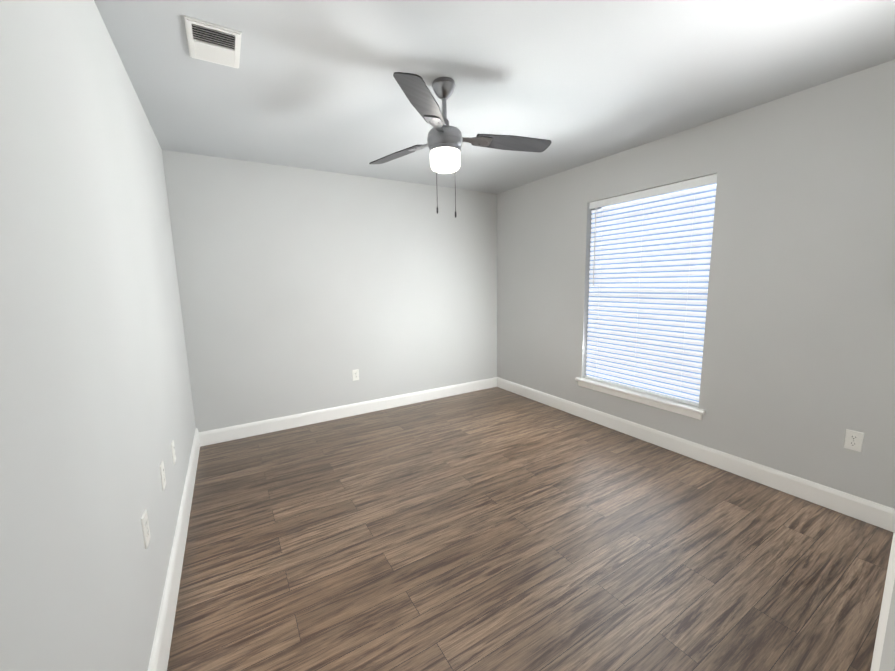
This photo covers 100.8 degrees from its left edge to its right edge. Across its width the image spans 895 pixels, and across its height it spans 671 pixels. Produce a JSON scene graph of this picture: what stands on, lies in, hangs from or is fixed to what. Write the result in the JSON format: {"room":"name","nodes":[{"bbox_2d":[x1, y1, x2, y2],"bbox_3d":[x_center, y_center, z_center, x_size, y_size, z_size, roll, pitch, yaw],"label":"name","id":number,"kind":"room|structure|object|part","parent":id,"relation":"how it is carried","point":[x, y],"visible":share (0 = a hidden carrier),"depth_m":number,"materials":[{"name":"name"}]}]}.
{"room":"empty bedroom","nodes":[
{"label":"empty bedroom","id":0,"kind":"room"},
{"bbox_2d":[0,0,195,670],"bbox_3d":[-0.938,0.061,0.813,0.160,2.440,5.499,-6,10,-30],"label":"wall","id":1,"kind":"structure","parent":0,"point":[96,411],"depth_m":0.94,"materials":[{"name":"grey paint"}]},
{"bbox_2d":[141,509,150,548],"bbox_3d":[-1.074,0.688,1.320,0.008,0.114,0.070,-6,10,-30],"label":"electrical outlet","id":2,"kind":"object","parent":1,"relation":"attached to","point":[145,527],"visible":1,"depth_m":1.30,"materials":[{"name":"white plastic"}]},
{"bbox_2d":[160,460,165,489],"bbox_3d":[-1.299,0.638,1.692,0.008,0.114,0.070,-6,10,-30],"label":"electrical outlet","id":3,"kind":"object","parent":1,"relation":"attached to","point":[162,473],"visible":1,"depth_m":1.68,"materials":[{"name":"white plastic"}]},
{"bbox_2d":[171,440,175,463],"bbox_3d":[-1.492,0.635,2.019,0.008,0.114,0.070,-6,10,-30],"label":"electrical outlet","id":4,"kind":"object","parent":1,"relation":"attached to","point":[173,452],"visible":1,"depth_m":2.00,"materials":[{"name":"white plastic"}]},
{"bbox_2d":[148,428,199,670],"bbox_3d":[-1.223,1.092,1.651,0.016,0.170,3.693,-6,10,-30],"label":"baseboard","id":5,"kind":"structure","parent":1,"relation":"attached to","point":[159,656],"depth_m":1.64,"materials":[{"name":"white paint"}]},
{"bbox_2d":[162,150,496,431],"bbox_3d":[-0.824,-0.396,3.960,3.305,2.440,0.160,-6,10,-30],"label":"wall","id":6,"kind":"structure","parent":0,"point":[302,290],"depth_m":3.61,"materials":[{"name":"grey paint"}]},
{"bbox_2d":[199,377,496,446],"bbox_3d":[-0.757,0.759,4.051,3.305,0.126,0.015,-6,10,-30],"label":"baseboard","id":7,"kind":"structure","parent":6,"relation":"attached to","point":[219,435],"depth_m":3.80,"materials":[{"name":"white paint"}]},
{"bbox_2d":[352,369,358,380],"bbox_3d":[-0.964,0.416,3.884,0.070,0.114,0.008,-6,10,-30],"label":"electrical outlet","id":8,"kind":"object","parent":6,"relation":"attached to","point":[355,374],"visible":1,"depth_m":3.88,"materials":[{"name":"white plastic"}]},
{"bbox_2d":[94,0,894,193],"bbox_3d":[0.523,-1.376,1.504,3.625,0.150,5.499,-6,10,-30],"label":"ceiling","id":9,"kind":"structure","parent":0,"point":[311,84],"depth_m":1.89,"materials":[{"name":"white paint"}]},
{"bbox_2d":[184,15,241,68],"bbox_3d":[-1.031,-1.281,1.639,0.200,0.017,0.298,-6,10,-30],"label":"ceiling vent","id":10,"kind":"object","parent":9,"relation":"in","point":[214,43],"visible":1,"depth_m":1.62,"materials":[{"name":"white metal"}]},
{"bbox_2d":[369,72,550,217],"bbox_3d":[0.018,-1.028,2.140,1.110,0.702,1.120,-6,10,-30],"label":"ceiling fan","id":11,"kind":"object","parent":9,"relation":"hanging from","point":[445,140],"visible":1,"depth_m":1.98,"materials":[{"name":"silver metal"}]},
{"bbox_3d":[-0.016,-1.186,2.018,0.195,0.352,0.195,-6,10,-30],"label":"motor","id":12,"kind":"part","parent":11,"relation":"part of","materials":[{"name":"silver metal"}]},
{"bbox_3d":[-0.012,-0.964,2.051,0.166,0.102,0.166,-6,10,-30],"label":"lamp shade","id":13,"kind":"part","parent":11,"relation":"part of","materials":[{"name":"white glass"}]},
{"bbox_2d":[167,387,893,670],"bbox_3d":[0.572,1.172,1.873,3.625,0.120,5.499,-6,10,-30],"label":"floor","id":14,"kind":"structure","parent":0,"point":[495,529],"depth_m":1.87,"materials":[{"name":"wood"}]},
{"bbox_2d":[497,59,894,508],"bbox_3d":[1.645,-0.335,3.209,0.160,2.440,3.989,-6,10,-30],"label":"wall","id":15,"kind":"structure","parent":0,"point":[798,370],"depth_m":2.35,"materials":[{"name":"grey paint"}]},
{"bbox_2d":[575,174,716,419],"bbox_3d":[1.651,-0.312,3.162,0.198,1.772,1.171,-6,10,-30],"label":"window unit","id":16,"kind":"structure","parent":15,"relation":"in","point":[650,255],"depth_m":3.06,"materials":[{"name":"white plastic"}]},
{"bbox_2d":[497,377,894,531],"bbox_3d":[1.599,0.819,3.320,0.015,0.126,3.693,-6,10,-30],"label":"baseboard","id":17,"kind":"structure","parent":15,"relation":"attached to","point":[868,511],"depth_m":2.60,"materials":[{"name":"white paint"}]},
{"bbox_2d":[844,429,863,451],"bbox_3d":[2.301,0.596,2.097,0.008,0.114,0.070,-6,10,-30],"label":"electrical outlet","id":18,"kind":"object","parent":15,"relation":"attached to","point":[853,440],"visible":1,"depth_m":2.09,"materials":[{"name":"white plastic"}]},
{"bbox_3d":[1.149,0.038,0.694,3.305,2.440,0.136,-6,10,-30],"label":"wall","id":19,"kind":"structure","parent":0,"visible":0},
{"bbox_2d":[870,527,894,670],"bbox_3d":[0.163,0.304,0.136,0.960,2.110,0.142,-6,10,-30],"label":"door frame","id":20,"kind":"structure","parent":19,"relation":"attached to","point":[883,658],"depth_m":0.41,"materials":[{"name":"white paint"}]}
]}

